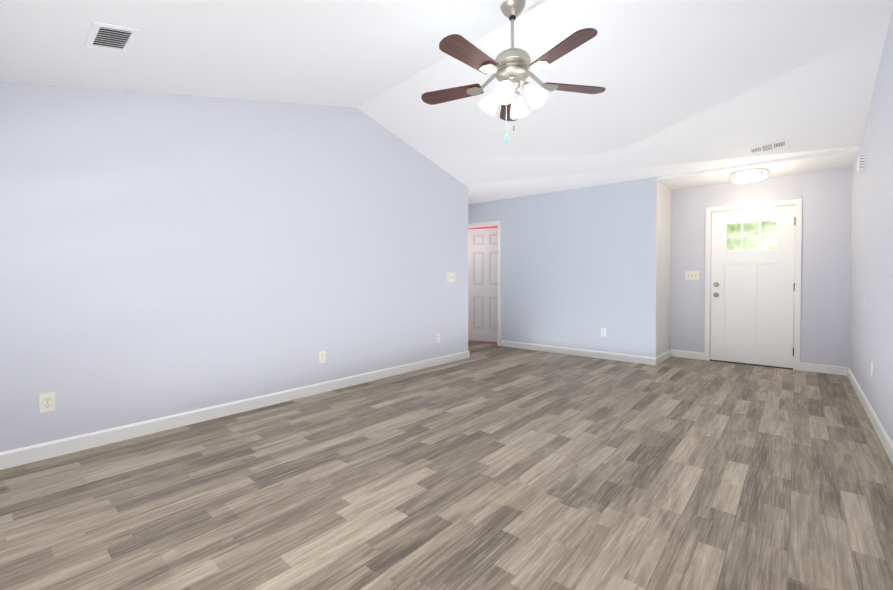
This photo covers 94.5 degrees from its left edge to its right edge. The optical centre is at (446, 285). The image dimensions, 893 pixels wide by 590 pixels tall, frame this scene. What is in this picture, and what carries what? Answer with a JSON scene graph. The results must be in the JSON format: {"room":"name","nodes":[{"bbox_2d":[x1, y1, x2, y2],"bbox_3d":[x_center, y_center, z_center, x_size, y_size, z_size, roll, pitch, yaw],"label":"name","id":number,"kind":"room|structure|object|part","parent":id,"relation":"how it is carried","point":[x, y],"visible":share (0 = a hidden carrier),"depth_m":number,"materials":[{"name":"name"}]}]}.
{"room":"empty living room","nodes":[
{"label":"empty living room","id":0,"kind":"room"},
{"bbox_2d":[0,81,467,451],"bbox_3d":[-1.474,-0.416,3.862,0.120,2.960,5.360,1,1,40],"label":"wall","id":1,"kind":"structure","parent":0,"point":[162,254],"depth_m":3.24,"materials":[{"name":"paint"}]},
{"bbox_2d":[39,392,54,412],"bbox_3d":[-2.495,0.733,2.581,0.010,0.117,0.072,1,1,40],"label":"electrical outlet","id":2,"kind":"object","parent":1,"relation":"attached to","point":[46,402],"visible":1,"depth_m":2.58,"materials":[{"name":"white plastic"}]},
{"bbox_2d":[0,351,469,469],"bbox_3d":[-1.380,1.014,3.891,0.014,0.100,5.254,1,1,40],"label":"baseboard","id":3,"kind":"structure","parent":1,"relation":"attached to","point":[30,454],"depth_m":3.17,"materials":[{"name":"white wood"}]},
{"bbox_2d":[319,351,325,363],"bbox_3d":[-1.224,0.711,4.073,0.010,0.117,0.072,1,1,40],"label":"electrical outlet","id":4,"kind":"object","parent":1,"relation":"attached to","point":[322,356],"visible":1,"depth_m":4.07,"materials":[{"name":"white plastic"}]},
{"bbox_2d":[436,333,439,342],"bbox_3d":[-0.109,0.691,5.383,0.010,0.117,0.072,1,1,40],"label":"electrical outlet","id":5,"kind":"object","parent":1,"relation":"attached to","point":[437,338],"visible":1,"depth_m":5.38,"materials":[{"name":"white plastic"}]},
{"bbox_2d":[447,273,454,281],"bbox_3d":[0.062,-0.107,5.566,0.018,0.124,0.168,1,1,40],"label":"light switch","id":6,"kind":"object","parent":1,"relation":"attached to","point":[450,277],"visible":1,"depth_m":5.57,"materials":[{"name":"white plastic"}]},
{"bbox_2d":[0,340,892,589],"bbox_3d":[0.290,1.107,4.340,6.322,0.100,8.340,1,1,40],"label":"floor","id":7,"kind":"structure","parent":0,"point":[486,465],"depth_m":2.19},
{"bbox_2d":[0,0,892,204],"bbox_3d":[0.279,-1.676,4.285,6.322,1.337,8.374,1,1,40],"label":"ceiling","id":8,"kind":"structure","parent":0,"point":[693,85],"depth_m":3.27,"materials":[{"name":"paint"}]},
{"bbox_2d":[84,22,140,52],"bbox_3d":[-1.822,-1.344,2.248,0.279,0.077,0.196,1,1,40],"label":"ceiling vent","id":9,"kind":"object","parent":8,"relation":"in","point":[104,36],"visible":1,"depth_m":2.24,"materials":[{"name":"white metal"}]},
{"bbox_2d":[421,0,605,141],"bbox_3d":[0.420,-1.491,2.847,1.352,1.009,1.306,1,1,40],"label":"fan","id":10,"kind":"object","parent":8,"relation":"hanging from","point":[511,66],"visible":1,"depth_m":2.80,"materials":[{"name":"brown wood"}]},
{"bbox_3d":[0.035,-1.421,3.076,0.479,0.008,0.156,0,-8,24],"label":"blade","id":11,"kind":"part","parent":10,"relation":"part of","materials":[{"name":"brown wood"}]},
{"bbox_3d":[0.145,-1.412,2.539,0.156,0.008,0.479,-11,-7,42],"label":"blade","id":12,"kind":"part","parent":10,"relation":"part of","materials":[{"name":"brown wood"}]},
{"bbox_3d":[0.512,-1.425,3.347,0.156,0.008,0.479,9,2,6],"label":"blade","id":13,"kind":"part","parent":10,"relation":"part of","materials":[{"name":"brown wood"}]},
{"bbox_3d":[0.690,-1.411,2.478,0.156,0.008,0.479,-11,6,-29],"label":"blade","id":14,"kind":"part","parent":10,"relation":"part of","materials":[{"name":"brown wood"}]},
{"label":"blade","id":15,"kind":"part","parent":10,"relation":"part of","materials":[{"name":"brown wood"}]},
{"bbox_2d":[748,139,786,154],"bbox_3d":[3.316,-1.424,4.267,0.313,0.072,0.156,1,1,40],"label":"ceiling vent","id":16,"kind":"object","parent":8,"relation":"in","point":[770,146],"visible":1,"depth_m":4.26,"materials":[{"name":"white metal"}]},
{"bbox_2d":[474,226,497,228],"bbox_3d":[1.571,-0.242,8.627,2.450,2.470,0.120,1,1,40],"label":"wall","id":17,"kind":"structure","parent":0,"point":[487,227],"depth_m":9.10,"materials":[{"name":"pink"}]},
{"bbox_2d":[468,177,656,356],"bbox_3d":[1.149,-0.214,6.767,4.220,2.470,0.120,1,1,40],"label":"wall","id":18,"kind":"structure","parent":0,"point":[578,268],"depth_m":6.00,"materials":[{"name":"paint"}]},
{"bbox_2d":[468,228,497,341],"bbox_3d":[0.703,-0.001,7.304,0.704,2.003,0.097,0,1,23],"label":"hall door","id":19,"kind":"structure","parent":18,"relation":"in","point":[482,282],"depth_m":7.35,"materials":[{"name":"white wood"}]},
{"bbox_2d":[468,220,500,345],"bbox_3d":[0.631,-0.035,7.211,0.834,2.098,0.156,1,1,40],"label":"door frame","id":20,"kind":"structure","parent":18,"relation":"attached to","point":[489,224],"depth_m":6.90,"materials":[{"name":"white wood"}]},
{"bbox_2d":[501,340,656,364],"bbox_3d":[1.819,0.980,6.126,2.374,0.100,0.014,1,1,40],"label":"baseboard","id":21,"kind":"structure","parent":18,"relation":"attached to","point":[600,354],"depth_m":5.98,"materials":[{"name":"white wood"}]},
{"bbox_2d":[601,328,605,335],"bbox_3d":[2.204,0.660,5.797,0.072,0.117,0.010,1,1,40],"label":"electrical outlet","id":22,"kind":"object","parent":18,"relation":"attached to","point":[603,331],"visible":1,"depth_m":5.79,"materials":[{"name":"white plastic"}]},
{"bbox_2d":[655,180,671,357],"bbox_3d":[2.938,-0.199,5.704,0.122,2.470,0.820,1,1,40],"label":"wall","id":23,"kind":"structure","parent":0,"point":[664,295],"depth_m":5.64,"materials":[{"name":"paint"}]},
{"bbox_2d":[656,349,670,364],"bbox_3d":[2.988,0.987,5.679,0.014,0.100,0.820,1,1,40],"label":"baseboard return","id":24,"kind":"object","parent":23,"relation":"attached to","point":[663,356],"visible":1,"depth_m":5.64,"materials":[{"name":"white wood"}]},
{"bbox_2d":[657,147,859,189],"bbox_3d":[3.692,-1.376,5.045,1.862,0.035,0.820,1,1,40],"label":"ceiling","id":25,"kind":"structure","parent":0,"point":[830,160],"depth_m":4.80,"materials":[{"name":"paint"}]},
{"bbox_2d":[730,168,767,182],"bbox_3d":[3.640,-1.304,4.971,0.370,0.109,0.370,1,1,40],"label":"light","id":26,"kind":"object","parent":25,"relation":"attached to","point":[749,175],"visible":1,"depth_m":4.86,"materials":[{"name":"white glass"}]},
{"bbox_2d":[670,168,851,367],"bbox_3d":[3.957,-0.195,5.467,1.982,2.470,0.140,1,1,40],"label":"wall","id":27,"kind":"structure","parent":0,"point":[825,196],"depth_m":5.02,"materials":[{"name":"paint"}]},
{"bbox_2d":[671,349,703,359],"bbox_3d":[3.413,0.984,5.847,0.415,0.100,0.014,1,1,40],"label":"baseboard","id":28,"kind":"structure","parent":27,"relation":"attached to","point":[688,354],"depth_m":5.84,"materials":[{"name":"white wood"}]},
{"bbox_2d":[685,271,698,279],"bbox_3d":[3.449,-0.135,5.798,0.168,0.124,0.018,1,1,40],"label":"light switch","id":29,"kind":"object","parent":27,"relation":"attached to","point":[691,275],"visible":1,"depth_m":5.80,"materials":[{"name":"white plastic"}]},
{"bbox_2d":[710,359,792,369],"bbox_3d":[4.008,1.033,5.454,0.876,0.014,0.182,1,1,40],"label":"entry door sill","id":30,"kind":"structure","parent":27,"relation":"attached to","point":[752,364],"depth_m":5.36,"materials":[{"name":"brown metal"}]},
{"bbox_2d":[710,205,795,367],"bbox_3d":[3.958,0.018,5.370,0.882,2.014,0.114,1,1,40],"label":"entry door","id":31,"kind":"structure","parent":27,"relation":"in","point":[752,304],"depth_m":5.36,"materials":[{"name":"painted wood"},{"name":"glass"}]},
{"bbox_2d":[704,199,801,370],"bbox_3d":[3.996,-0.009,5.424,1.002,2.100,0.158,1,1,40],"label":"door frame","id":32,"kind":"structure","parent":27,"relation":"attached to","point":[797,203],"depth_m":5.17,"materials":[{"name":"white wood"}]},
{"bbox_2d":[800,362,846,375],"bbox_3d":[4.493,0.998,4.928,0.417,0.100,0.014,1,1,40],"label":"baseboard","id":33,"kind":"structure","parent":27,"relation":"attached to","point":[827,369],"depth_m":4.92,"materials":[{"name":"white wood"}]},
{"bbox_2d":[849,9,892,442],"bbox_3d":[2.375,-0.554,1.981,0.120,3.292,7.490,1,1,40],"label":"wall","id":34,"kind":"structure","parent":0,"point":[871,319],"depth_m":3.21,"materials":[{"name":"paint"}]},
{"bbox_2d":[857,154,865,172],"bbox_3d":[3.840,-1.126,3.819,0.046,0.130,0.174,1,1,40],"label":"vent","id":35,"kind":"object","parent":34,"relation":"attached to","point":[861,162],"visible":1,"depth_m":3.76,"materials":[{"name":"white metal"}]},
{"bbox_2d":[847,367,892,464],"bbox_3d":[2.318,1.041,2.041,0.014,0.100,7.230,1,1,40],"label":"baseboard","id":36,"kind":"structure","parent":34,"relation":"attached to","point":[884,438],"depth_m":3.12,"materials":[{"name":"white wood"}]},
{"bbox_2d":[871,361,872,377],"bbox_3d":[3.393,0.672,3.294,0.010,0.117,0.072,1,1,40],"label":"electrical outlet","id":37,"kind":"object","parent":34,"relation":"attached to","point":[871,369],"visible":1,"depth_m":3.28,"materials":[{"name":"white plastic"}]},
{"label":"outside","id":38,"kind":"structure","parent":0,"visible":0},
{"bbox_2d":[727,221,775,250],"bbox_3d":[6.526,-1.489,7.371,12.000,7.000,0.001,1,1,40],"label":"foliage","id":39,"kind":"object","parent":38,"point":[771,226],"depth_m":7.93,"materials":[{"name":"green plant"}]}
]}

